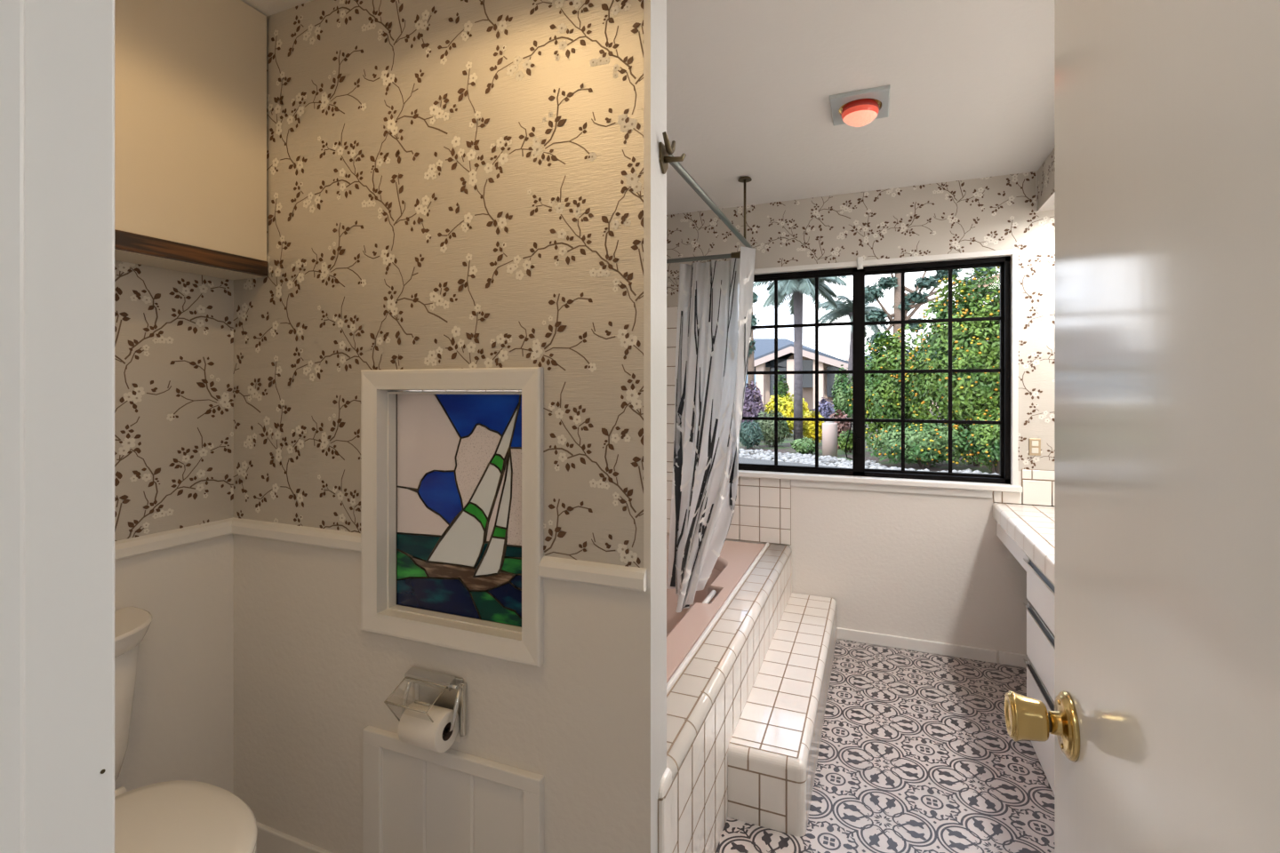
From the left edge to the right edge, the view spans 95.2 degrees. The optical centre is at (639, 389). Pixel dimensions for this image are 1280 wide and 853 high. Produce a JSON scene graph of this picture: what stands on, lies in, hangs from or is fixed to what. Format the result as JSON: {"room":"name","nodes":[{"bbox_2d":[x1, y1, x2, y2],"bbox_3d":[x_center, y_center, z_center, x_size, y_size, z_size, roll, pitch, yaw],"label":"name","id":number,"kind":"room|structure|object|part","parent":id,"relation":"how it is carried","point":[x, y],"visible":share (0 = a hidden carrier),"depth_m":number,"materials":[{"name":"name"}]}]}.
{"room":"bathroom","nodes":[
{"label":"bathroom","id":0,"kind":"room"},
{"bbox_2d":[114,260,233,793],"bbox_3d":[-1.484,0.060,1.311,0.126,2.620,1.040,0,0,22],"label":"wall","id":1,"kind":"structure","parent":0,"point":[174,330],"depth_m":1.63,"materials":[{"name":"white paint"}]},
{"bbox_2d":[114,0,267,279],"bbox_3d":[-1.332,-0.712,1.312,0.157,0.763,0.919,0,0,22],"label":"upper cabinet","id":2,"kind":"object","parent":1,"relation":"attached to","point":[190,76],"visible":0.61,"depth_m":1.52,"materials":[{"name":"beige laminate"}]},
{"bbox_2d":[232,0,666,852],"bbox_3d":[-0.643,0.060,1.588,1.478,2.620,0.106,0,0,22],"label":"wall","id":3,"kind":"structure","parent":0,"point":[452,184],"depth_m":1.45,"materials":[{"name":"white paint"}]},
{"bbox_2d":[256,822,332,852],"bbox_3d":[-0.779,1.326,1.089,1.356,0.088,0.927,0,0,22],"label":"baseboard","id":4,"kind":"structure","parent":3,"relation":"attached to","point":[269,840],"depth_m":1.68,"materials":[{"name":"white paint"}]},
{"bbox_2d":[114,517,647,591],"bbox_3d":[-0.782,0.412,1.090,1.345,0.047,0.925,0,0,22],"label":"trim","id":5,"kind":"structure","parent":3,"relation":"attached to","point":[615,576],"depth_m":1.57,"materials":[{"name":"white paint"}]},
{"bbox_2d":[384,666,466,736],"bbox_3d":[-0.524,0.788,1.429,0.174,0.147,0.105,0,0,22],"label":"toilet paper holder","id":6,"kind":"object","parent":3,"relation":"attached to","point":[429,688],"visible":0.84,"depth_m":1.45,"materials":[{"name":"silver metal"}]},
{"bbox_3d":[-0.577,0.790,1.476,0.027,0.130,0.056,0,0,22],"label":"roll arm","id":7,"kind":"part","parent":6,"relation":"part of","materials":[{"name":"silver metal"}]},
{"bbox_2d":[397,702,459,752],"bbox_3d":[-0.515,0.827,1.427,0.114,0.096,0.091,0,0,22],"label":"toilet paper roll","id":8,"kind":"object","parent":6,"relation":"on","point":[415,728],"visible":0.9,"depth_m":1.40,"materials":[{"name":"white paper"}]},
{"bbox_3d":[-0.512,0.790,1.477,0.156,0.144,0.007,0,0,22],"label":"plate","id":9,"kind":"part","parent":6,"relation":"part of","materials":[{"name":"silver metal"}]},
{"bbox_3d":[-0.447,0.790,1.423,0.027,0.130,0.056,0,0,22],"label":"roll arm","id":10,"kind":"part","parent":6,"relation":"part of","materials":[{"name":"silver metal"}]},
{"bbox_2d":[360,367,543,667],"bbox_3d":[-0.465,0.296,1.507,0.552,0.694,0.124,0,0,22],"label":"window","id":11,"kind":"structure","parent":3,"relation":"in","point":[452,483],"depth_m":1.51,"materials":[{"name":"white"}]},
{"bbox_3d":[-0.617,0.481,1.581,0.111,0.086,0.001,0,0,22],"label":"glass pane","id":12,"kind":"part","parent":11,"relation":"part of","materials":[{"name":"green glass"}]},
{"bbox_3d":[-0.596,0.425,1.573,0.156,0.072,0.001,0,0,22],"label":"glass pane","id":13,"kind":"part","parent":11,"relation":"part of","materials":[{"name":"teal glass"}]},
{"bbox_3d":[-0.583,0.330,1.568,0.184,0.128,0.001,0,0,22],"label":"glass pane","id":14,"kind":"part","parent":11,"relation":"part of","materials":[{"name":"glass"}]},
{"bbox_3d":[-0.567,0.140,1.561,0.218,0.261,0.001,0,0,22],"label":"glass pane","id":15,"kind":"part","parent":11,"relation":"part of","materials":[{"name":"white glass"}]},
{"bbox_3d":[-0.537,0.543,1.549,0.283,0.099,0.001,0,0,22],"label":"glass pane","id":16,"kind":"part","parent":11,"relation":"part of","materials":[{"name":"blue glass"}]},
{"bbox_3d":[-0.529,0.285,1.546,0.150,0.143,0.001,0,0,22],"label":"glass pane","id":17,"kind":"part","parent":11,"relation":"part of","materials":[{"name":"blue glass"}]},
{"bbox_3d":[-0.483,0.388,1.527,0.187,0.147,0.001,0,0,22],"label":"glass pane","id":18,"kind":"part","parent":11,"relation":"part of","materials":[{"name":"white glass"}]},
{"bbox_3d":[-0.469,0.487,1.522,0.342,0.071,0.001,0,0,22],"label":"glass pane","id":19,"kind":"part","parent":11,"relation":"part of","materials":[{"name":"brown glass"}]},
{"bbox_3d":[-0.424,0.328,1.503,0.078,0.071,0.001,0,0,22],"label":"glass pane","id":20,"kind":"part","parent":11,"relation":"part of","materials":[{"name":"green glass"}]},
{"bbox_3d":[-0.416,0.202,1.500,0.148,0.225,0.001,0,0,22],"label":"glass pane","id":21,"kind":"part","parent":11,"relation":"part of","materials":[{"name":"white glass"}]},
{"bbox_3d":[-0.421,0.069,1.502,0.270,0.117,0.001,0,0,22],"label":"glass pane","id":22,"kind":"part","parent":11,"relation":"part of","materials":[{"name":"blue glass"}]},
{"bbox_3d":[-0.405,0.427,1.495,0.048,0.075,0.001,0,0,22],"label":"glass pane","id":23,"kind":"part","parent":11,"relation":"part of","materials":[{"name":"glass"}]},
{"bbox_3d":[-0.395,0.260,1.492,0.100,0.145,0.001,0,0,22],"label":"glass pane","id":24,"kind":"part","parent":11,"relation":"part of","materials":[{"name":"white glass"}]},
{"label":"glass pane","id":25,"kind":"part","parent":11,"relation":"part of","materials":[{"name":"white glass"}]},
{"bbox_3d":[-0.361,0.553,1.478,0.173,0.077,0.001,0,0,22],"label":"glass pane","id":26,"kind":"part","parent":11,"relation":"part of","materials":[{"name":"green glass"}]},
{"label":"glass pane","id":27,"kind":"part","parent":11,"relation":"part of","materials":[{"name":"white glass"}]},
{"bbox_3d":[-0.362,0.189,1.478,0.044,0.049,0.001,0,0,22],"label":"glass pane","id":28,"kind":"part","parent":11,"relation":"part of","materials":[{"name":"green glass"}]},
{"bbox_3d":[-0.355,0.361,1.475,0.046,0.029,0.001,0,0,22],"label":"glass pane","id":29,"kind":"part","parent":11,"relation":"part of","materials":[{"name":"green glass"}]},
{"bbox_3d":[-0.344,0.249,1.471,0.051,0.203,0.001,0,0,22],"label":"glass pane","id":30,"kind":"part","parent":11,"relation":"part of","materials":[{"name":"white glass"}]},
{"bbox_3d":[-0.337,0.531,1.468,0.121,0.096,0.001,0,0,22],"label":"glass pane","id":31,"kind":"part","parent":11,"relation":"part of","materials":[{"name":"blue glass"}]},
{"bbox_3d":[-0.334,0.106,1.467,0.073,0.146,0.001,0,0,22],"label":"glass pane","id":32,"kind":"part","parent":11,"relation":"part of","materials":[{"name":"white glass"}]},
{"bbox_3d":[-0.316,0.442,1.460,0.077,0.043,0.001,0,0,22],"label":"glass pane","id":33,"kind":"part","parent":11,"relation":"part of","materials":[{"name":"green glass"}]},
{"bbox_3d":[-0.311,0.407,1.458,0.066,0.031,0.001,0,0,22],"label":"glass pane","id":34,"kind":"part","parent":11,"relation":"part of","materials":[{"name":"teal glass"}]},
{"bbox_3d":[-0.308,0.269,1.457,0.060,0.246,0.001,0,0,22],"label":"glass pane","id":35,"kind":"part","parent":11,"relation":"part of","materials":[{"name":"white glass"}]},
{"bbox_3d":[-0.304,0.480,1.455,0.051,0.044,0.001,0,0,22],"label":"glass pane","id":36,"kind":"part","parent":11,"relation":"part of","materials":[{"name":"blue glass"}]},
{"bbox_3d":[-0.303,0.078,1.455,0.050,0.136,0.001,0,0,22],"label":"glass pane","id":37,"kind":"part","parent":11,"relation":"part of","materials":[{"name":"blue glass"}]},
{"bbox_2d":[362,726,543,852],"bbox_3d":[-0.479,1.136,1.456,0.545,0.468,0.021,0,0,22],"label":"access panel","id":38,"kind":"object","parent":3,"relation":"attached to","point":[416,799],"visible":1,"depth_m":1.46,"materials":[{"name":"white paint"}]},
{"bbox_3d":[-0.471,1.153,1.458,0.442,0.434,0.011,0,0,22],"label":"board panel","id":39,"kind":"part","parent":38,"relation":"part of","materials":[{"name":"white paint"}]},
{"bbox_2d":[658,131,686,174],"bbox_3d":[0.075,-0.533,1.324,0.049,0.083,0.064,0,0,22],"label":"robe hook","id":40,"kind":"object","parent":3,"relation":"attached to","point":[665,150],"visible":1,"depth_m":1.32,"materials":[{"name":"brown metal"}]},
{"bbox_3d":[0.054,-0.523,1.332,0.005,0.063,0.046,0,0,22],"label":"plate","id":41,"kind":"part","parent":40,"relation":"part of","materials":[{"name":"brown metal"}]},
{"bbox_2d":[240,0,1054,215],"bbox_3d":[0.378,-1.159,1.883,3.150,0.182,3.265,0,0,22],"label":"ceiling","id":42,"kind":"structure","parent":0,"point":[750,84],"depth_m":2.10,"materials":[{"name":"white paint"}]},
{"bbox_2d":[666,154,753,263],"bbox_3d":[-0.094,-0.888,2.475,0.870,0.360,1.948,0,0,22],"label":"shower rod","id":43,"kind":"object","parent":42,"relation":"hanging from","point":[676,165],"visible":0.38,"depth_m":2.72,"materials":[{"name":"silver metal"}]},
{"bbox_2d":[666,246,755,612],"bbox_3d":[0.300,0.155,2.924,0.475,1.770,0.825,0,0,22],"label":"shower curtain","id":44,"kind":"object","parent":43,"relation":"hanging from","point":[715,307],"visible":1,"depth_m":3.14,"materials":[{"name":"fabric"}]},
{"bbox_2d":[829,84,889,127],"bbox_3d":[0.825,-1.030,2.190,0.203,0.075,0.230,0,0,22],"label":"heat lamp","id":45,"kind":"object","parent":42,"relation":"attached to","point":[856,108],"visible":1,"depth_m":2.14,"materials":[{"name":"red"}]},
{"bbox_3d":[0.825,-1.028,2.190,0.132,0.073,0.132,0,0,22],"label":"bulb","id":46,"kind":"part","parent":45,"relation":"part of","materials":[{"name":"red glass"}]},
{"bbox_2d":[666,171,1054,663],"bbox_3d":[1.135,0.060,3.262,2.860,2.620,0.142,0,0,22],"label":"wall","id":47,"kind":"structure","parent":0,"point":[927,567],"depth_m":3.06,"materials":[{"name":"white paint"}]},
{"bbox_2d":[666,306,791,545],"bbox_3d":[0.386,0.189,3.485,1.004,1.386,0.009,0,0,22],"label":"wall tile","id":48,"kind":"structure","parent":47,"relation":"attached to","point":[762,513],"depth_m":3.38,"materials":[{"name":"white tile"}]},
{"bbox_2d":[738,248,1022,498],"bbox_3d":[1.205,-0.074,3.213,1.501,1.241,0.180,0,0,22],"label":"window","id":49,"kind":"structure","parent":47,"relation":"in","point":[858,477],"depth_m":3.13,"materials":[{"name":"white paint"}]},
{"bbox_3d":[0.891,-0.096,3.334,0.730,1.107,0.026,0,0,22],"label":"sash","id":50,"kind":"part","parent":49,"relation":"part of","materials":[{"name":"black"}]},
{"bbox_2d":[856,256,863,269],"bbox_3d":[1.186,-0.680,3.146,0.030,0.064,0.023,0,0,22],"label":"bracket","id":51,"kind":"object","parent":49,"relation":"attached to","point":[860,260],"visible":1,"depth_m":3.14,"materials":[{"name":"white paint"}]},
{"bbox_3d":[1.205,0.511,3.213,1.501,0.070,0.180,0,0,22],"label":"sill","id":52,"kind":"part","parent":49,"relation":"part of","materials":[{"name":"white paint"}]},
{"bbox_3d":[1.524,-0.096,3.110,0.732,1.107,0.026,0,0,22],"label":"sash","id":53,"kind":"part","parent":49,"relation":"part of","materials":[{"name":"black"}]},
{"bbox_2d":[836,627,1027,668],"bbox_3d":[1.686,1.339,2.958,1.330,0.062,0.015,0,0,22],"label":"baseboard","id":54,"kind":"structure","parent":47,"relation":"attached to","point":[1009,659],"depth_m":3.02,"materials":[{"name":"white paint"}]},
{"bbox_2d":[992,469,1054,506],"bbox_3d":[1.521,0.481,1.542,0.575,0.175,2.760,0,0,22],"label":"backsplash","id":55,"kind":"structure","parent":47,"relation":"attached to","point":[1037,486],"depth_m":2.86,"materials":[{"name":"white tile"}]},
{"bbox_2d":[1028,438,1040,455],"bbox_3d":[1.933,0.283,2.859,0.050,0.084,0.009,0,0,22],"label":"outlet plate","id":56,"kind":"object","parent":47,"relation":"attached to","point":[1034,444],"visible":1,"depth_m":2.86,"materials":[{"name":"beige plastic"}]},
{"bbox_2d":[1032,440,1038,453],"bbox_3d":[1.932,0.283,2.856,0.028,0.060,0.004,0,0,22],"label":"socket","id":57,"kind":"object","parent":56,"relation":"attached to","point":[1035,444],"depth_m":2.85,"materials":[{"name":"beige plastic"}]},
{"bbox_2d":[715,639,1054,852],"bbox_3d":[0.004,1.430,0.852,3.230,0.121,5.983,0,0,22],"label":"floor","id":58,"kind":"structure","parent":0,"point":[917,754],"depth_m":2.10,"materials":[{"name":"tile"}]},
{"bbox_2d":[114,606,257,852],"bbox_3d":[-1.091,0.968,1.201,0.676,0.805,0.428,0,0,22],"label":"toilet","id":59,"kind":"object","parent":58,"relation":"on","point":[177,816],"visible":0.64,"depth_m":1.27,"materials":[{"name":"white ceramic"}]},
{"bbox_3d":[-1.325,0.791,1.296,0.172,0.347,0.376,0,0,22],"label":"tank","id":60,"kind":"part","parent":59,"relation":"part of","materials":[{"name":"white ceramic"}]},
{"bbox_3d":[-1.310,0.594,1.290,0.205,0.057,0.428,0,0,22],"label":"tank lid","id":61,"kind":"part","parent":59,"relation":"part of","materials":[{"name":"white ceramic"}]},
{"bbox_3d":[-0.999,0.923,1.164,0.477,0.026,0.372,0,0,22],"label":"lid","id":62,"kind":"part","parent":59,"relation":"part of","materials":[{"name":"white ceramic"}]},
{"bbox_2d":[666,535,768,693],"bbox_3d":[-0.058,1.113,2.535,0.874,0.474,2.079,0,0,22],"label":"bathtub","id":63,"kind":"object","parent":58,"relation":"on","point":[686,629],"visible":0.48,"depth_m":2.59,"materials":[{"name":"pink ceramic"}]},
{"bbox_2d":[657,544,791,852],"bbox_3d":[0.395,1.126,2.318,0.126,0.488,2.146,0,0,22],"label":"tiled tub surround","id":64,"kind":"object","parent":58,"relation":"on","point":[706,703],"visible":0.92,"depth_m":1.77,"materials":[{"name":"white tile"}]},
{"bbox_2d":[728,592,836,837],"bbox_3d":[0.678,1.258,2.532,0.240,0.225,1.529,0,0,22],"label":"tiled step","id":65,"kind":"structure","parent":58,"relation":"on","point":[773,749],"depth_m":2.02,"materials":[{"name":"white tile"}]},
{"bbox_2d":[996,521,1054,794],"bbox_3d":[1.516,1.006,1.538,0.577,0.728,2.748,0,0,22],"label":"vanity cabinet","id":66,"kind":"object","parent":58,"relation":"on","point":[1040,589],"visible":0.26,"depth_m":2.12,"materials":[{"name":"white paint"}]},
{"bbox_2d":[992,469,1054,583],"bbox_3d":[1.515,0.517,1.534,0.580,0.246,2.780,0,0,22],"label":"countertop","id":67,"kind":"structure","parent":66,"relation":"on","point":[1031,527],"depth_m":2.66,"materials":[{"name":"white tile"}]},
{"bbox_3d":[1.430,1.064,2.072,0.018,0.028,0.513,0,0,22],"label":"drawer pull","id":68,"kind":"part","parent":66,"relation":"part of","materials":[{"name":"silver metal"}]},
{"bbox_3d":[1.430,0.843,2.072,0.018,0.028,0.513,0,0,22],"label":"drawer pull","id":69,"kind":"part","parent":66,"relation":"part of","materials":[{"name":"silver metal"}]},
{"bbox_3d":[1.430,0.666,2.072,0.018,0.028,0.513,0,0,22],"label":"drawer pull","id":70,"kind":"part","parent":66,"relation":"part of","materials":[{"name":"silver metal"}]},
{"bbox_3d":[1.440,1.204,2.067,0.018,0.309,0.513,0,0,22],"label":"drawer","id":71,"kind":"part","parent":66,"relation":"part of","materials":[{"name":"white paint"}]},
{"bbox_3d":[1.440,0.938,2.067,0.018,0.220,0.513,0,0,22],"label":"drawer","id":72,"kind":"part","parent":66,"relation":"part of","materials":[{"name":"white paint"}]},
{"bbox_3d":[1.440,0.738,2.067,0.018,0.174,0.513,0,0,22],"label":"drawer","id":73,"kind":"part","parent":66,"relation":"part of","materials":[{"name":"white paint"}]},
{"bbox_2d":[1035,148,1054,211],"bbox_3d":[1.601,-0.969,1.499,0.394,0.198,2.780,0,0,22],"label":"wall","id":74,"kind":"structure","parent":0,"point":[1044,175],"depth_m":2.73,"materials":[{"name":"white paint"}]},
{"bbox_3d":[-0.246,0.060,0.312,3.170,2.620,0.115,0,0,22],"label":"wall","id":75,"kind":"structure","parent":0,"visible":0},
{"bbox_2d":[0,0,114,852],"bbox_3d":[-0.465,0.290,0.402,0.096,2.160,0.137,0,0,22],"label":"trim","id":76,"kind":"structure","parent":75,"relation":"attached to","point":[57,57],"depth_m":0.41,"materials":[{"name":"white paint"}]},
{"bbox_2d":[1004,0,1279,852],"bbox_3d":[0.416,0.339,0.480,0.101,2.038,0.690,0,0,22],"label":"door","id":77,"kind":"structure","parent":75,"relation":"in","point":[1164,723],"depth_m":0.49,"materials":[{"name":"white paint"}]},
{"bbox_3d":[0.488,0.415,0.737,0.041,0.058,0.058,0,0,22],"label":"knob","id":78,"kind":"part","parent":77,"relation":"part of","materials":[{"name":"gold metal"}]},
{"bbox_3d":[-0.539,0.060,2.734,0.152,2.620,2.095,0,0,22],"label":"wall","id":79,"kind":"structure","parent":0,"visible":0},
{"bbox_2d":[409,390,521,391],"bbox_3d":[-0.468,0.189,2.700,0.009,1.386,2.085,0,0,22],"label":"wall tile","id":80,"kind":"structure","parent":79,"relation":"attached to","point":[410,390],"depth_m":2.23,"materials":[{"name":"white tile"}]},
{"label":"outside","id":81,"kind":"structure","parent":0,"visible":0},
{"bbox_2d":[745,350,956,386],"bbox_3d":[16.239,-2.096,77.565,192.000,6.032,24.000,0,0,22],"label":"hills","id":82,"kind":"structure","parent":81,"point":[908,350],"depth_m":68.19,"materials":[{"name":"plant"}]},
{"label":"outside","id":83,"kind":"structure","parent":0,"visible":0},
{"bbox_2d":[739,409,999,474],"bbox_3d":[9.938,0.920,24.598,48.000,0.001,46.000,0,0,22],"label":"garden","id":84,"kind":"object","parent":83,"point":[786,447],"visible":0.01,"depth_m":7.90,"materials":[{"name":"green plant"}]},
{"bbox_2d":[739,419,764,448],"bbox_3d":[1.693,0.701,8.985,0.425,0.496,0.439,0,0,-15],"label":"shrub","id":85,"kind":"object","parent":84,"relation":"on","point":[750,434],"visible":0.94,"depth_m":8.91,"materials":[{"name":"green plant"}]},
{"bbox_2d":[740,380,765,424],"bbox_3d":[1.895,0.386,10.012,0.469,1.092,0.463,0,0,-22],"label":"shrub","id":86,"kind":"object","parent":84,"relation":"on","point":[751,400],"visible":0.47,"depth_m":9.88,"materials":[{"name":"purple plant"}]},
{"bbox_2d":[747,291,759,411],"bbox_3d":[2.614,-0.699,14.015,0.469,3.338,0.540,0,0,-42],"label":"leafy tree","id":87,"kind":"object","parent":84,"relation":"on","point":[751,361],"visible":0.19,"depth_m":13.94,"materials":[{"name":"green plant"}]},
{"bbox_3d":[2.593,-1.548,13.991,0.561,1.639,0.451,0,0,22],"label":"crown","id":88,"kind":"part","parent":87,"relation":"part of","materials":[{"name":"green plant"}]},
{"bbox_2d":[754,408,792,447],"bbox_3d":[2.123,0.621,9.398,0.563,0.636,0.605,0,0,-19],"label":"shrub","id":89,"kind":"object","parent":84,"relation":"on","point":[767,427],"visible":0.63,"depth_m":9.27,"materials":[{"name":"green plant"}]},
{"bbox_2d":[772,370,790,410],"bbox_3d":[3.635,0.213,15.000,0.392,1.436,0.408,0,0,-19],"label":"shrub","id":90,"kind":"object","parent":84,"relation":"on","point":[782,387],"visible":0.43,"depth_m":14.91,"materials":[{"name":"green plant"}]},
{"bbox_2d":[763,392,810,436],"bbox_3d":[2.904,0.498,11.504,0.860,0.871,0.915,0,0,-20],"label":"hedge","id":91,"kind":"object","parent":84,"relation":"on","point":[785,404],"visible":0.38,"depth_m":11.29,"materials":[{"name":"yellow plant"}]},
{"bbox_2d":[738,457,846,468],"bbox_3d":[2.220,0.900,5.856,9.403,0.080,0.800,0,0,45],"label":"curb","id":92,"kind":"object","parent":84,"relation":"on","point":[740,460],"depth_m":6.85,"materials":[{"name":"grey concrete"}]},
{"bbox_2d":[753,276,847,440],"bbox_3d":[2.549,-0.578,9.409,1.495,3.095,1.482,0,0,22],"label":"palm tree","id":93,"kind":"object","parent":84,"relation":"on","point":[796,288],"visible":0.61,"depth_m":9.34,"materials":[{"name":"green plant"}]},
{"bbox_2d":[790,437,815,454],"bbox_3d":[2.344,0.809,8.295,0.346,0.249,0.385,0,0,-26],"label":"shrub","id":94,"kind":"object","parent":84,"relation":"on","point":[807,446],"visible":0.95,"depth_m":8.22,"materials":[{"name":"green plant"}]},
{"bbox_2d":[802,410,824,442],"bbox_3d":[2.851,0.641,9.594,0.402,0.582,0.418,0,0,-24],"label":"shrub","id":95,"kind":"object","parent":84,"relation":"on","point":[808,427],"visible":0.59,"depth_m":9.51,"materials":[{"name":"yellow plant"}]},
{"bbox_2d":[811,397,835,428],"bbox_3d":[3.329,0.538,10.608,0.433,0.787,0.402,0,0,22],"label":"shrub","id":96,"kind":"object","parent":84,"relation":"on","point":[826,412],"visible":0.37,"depth_m":10.51,"materials":[{"name":"purple plant"}]},
{"bbox_2d":[822,421,837,456],"bbox_3d":[2.600,0.680,8.000,0.200,0.500,0.200,0,0,22],"label":"bollard","id":97,"kind":"object","parent":84,"relation":"on","point":[829,428],"visible":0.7,"depth_m":7.92,"materials":[{"name":"beige paint"}]},
{"bbox_2d":[829,409,851,448],"bbox_3d":[3.072,0.620,9.001,0.359,0.622,0.388,0,0,-21],"label":"shrub","id":98,"kind":"object","parent":84,"relation":"on","point":[841,426],"visible":0.42,"depth_m":8.91,"materials":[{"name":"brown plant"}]},
{"bbox_2d":[831,364,852,418],"bbox_3d":[4.329,0.196,12.495,0.397,1.470,0.448,0,0,-23],"label":"shrub","id":99,"kind":"object","parent":84,"relation":"on","point":[840,399],"visible":0.73,"depth_m":12.41,"materials":[{"name":"green plant"}]},
{"bbox_2d":[837,429,852,452],"bbox_3d":[3.030,0.761,8.499,0.287,0.342,0.315,0,0,-19],"label":"shrub","id":100,"kind":"object","parent":84,"relation":"on","point":[843,438],"visible":0.77,"depth_m":8.46,"materials":[{"name":"green plant"}]},
{"bbox_2d":[818,285,893,427],"bbox_3d":[5.147,-0.697,14.013,1.769,3.343,1.636,0,0,22],"label":"palm tree","id":101,"kind":"object","parent":84,"relation":"on","point":[844,309],"visible":0.5,"depth_m":13.93,"materials":[{"name":"green plant"}]},
{"bbox_2d":[753,338,959,411],"bbox_3d":[9.704,-0.841,28.252,14.224,3.523,9.582,0,0,22],"label":"house","id":102,"kind":"structure","parent":84,"relation":"on","point":[764,355],"depth_m":25.76,"materials":[{"name":"beige paint"}]},
{"bbox_2d":[738,448,998,474],"bbox_3d":[2.890,0.889,6.537,9.460,0.071,1.135,0,0,45],"label":"pebbles","id":103,"kind":"object","parent":84,"relation":"on","point":[828,460],"visible":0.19,"depth_m":7.21,"materials":[{"name":"white gravel"}]},
{"bbox_2d":[844,323,933,455],"bbox_3d":[3.419,0.022,8.016,1.198,1.821,1.121,0,0,22],"label":"flowering bush","id":104,"kind":"object","parent":84,"relation":"on","point":[883,391],"visible":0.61,"depth_m":7.75,"materials":[{"name":"green plant"}]},
{"bbox_2d":[864,423,977,467],"bbox_3d":[3.294,0.641,6.921,1.258,0.591,1.164,0,0,22],"label":"shrub","id":105,"kind":"object","parent":84,"relation":"on","point":[928,450],"visible":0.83,"depth_m":6.65,"materials":[{"name":"green plant"}]},
{"bbox_3d":[3.360,0.711,6.961,0.630,0.451,0.559,0,0,22],"label":"stem","id":106,"kind":"part","parent":105,"relation":"part of","materials":[{"name":"green plant"}]},
{"bbox_2d":[864,266,997,354],"bbox_3d":[6.434,-1.061,13.006,3.062,4.062,0.631,0,0,3],"label":"pine tree","id":107,"kind":"object","parent":84,"relation":"on","point":[876,292],"visible":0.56,"depth_m":12.93,"materials":[{"name":"green plant"}]},
{"bbox_2d":[904,266,999,466],"bbox_3d":[3.975,-0.332,6.985,1.505,2.529,1.341,0,0,25],"label":"flowering bush","id":108,"kind":"object","parent":84,"relation":"on","point":[972,392],"visible":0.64,"depth_m":6.76,"materials":[{"name":"green plant"}]},
{"bbox_3d":[4.195,-0.018,7.013,0.360,1.900,0.788,0,0,-1],"label":"stem","id":109,"kind":"part","parent":108,"relation":"part of","materials":[{"name":"green plant"}]},
{"bbox_2d":[961,272,999,341],"bbox_3d":[7.650,-0.793,9.132,4.450,3.426,2.500,0,0,22],"label":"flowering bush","id":110,"kind":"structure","parent":84,"relation":"on","point":[997,276],"depth_m":8.78,"materials":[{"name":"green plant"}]},
{"bbox_2d":[964,407,999,474],"bbox_3d":[3.834,0.553,6.298,0.642,0.763,0.568,0,0,22],"label":"shrub","id":111,"kind":"object","parent":84,"relation":"on","point":[988,452],"visible":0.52,"depth_m":6.25,"materials":[{"name":"green plant"}]},
{"bbox_3d":[3.781,0.642,6.329,0.184,0.581,0.342,0,0,22],"label":"stem","id":112,"kind":"part","parent":111,"relation":"part of","materials":[{"name":"green plant"}]}
]}

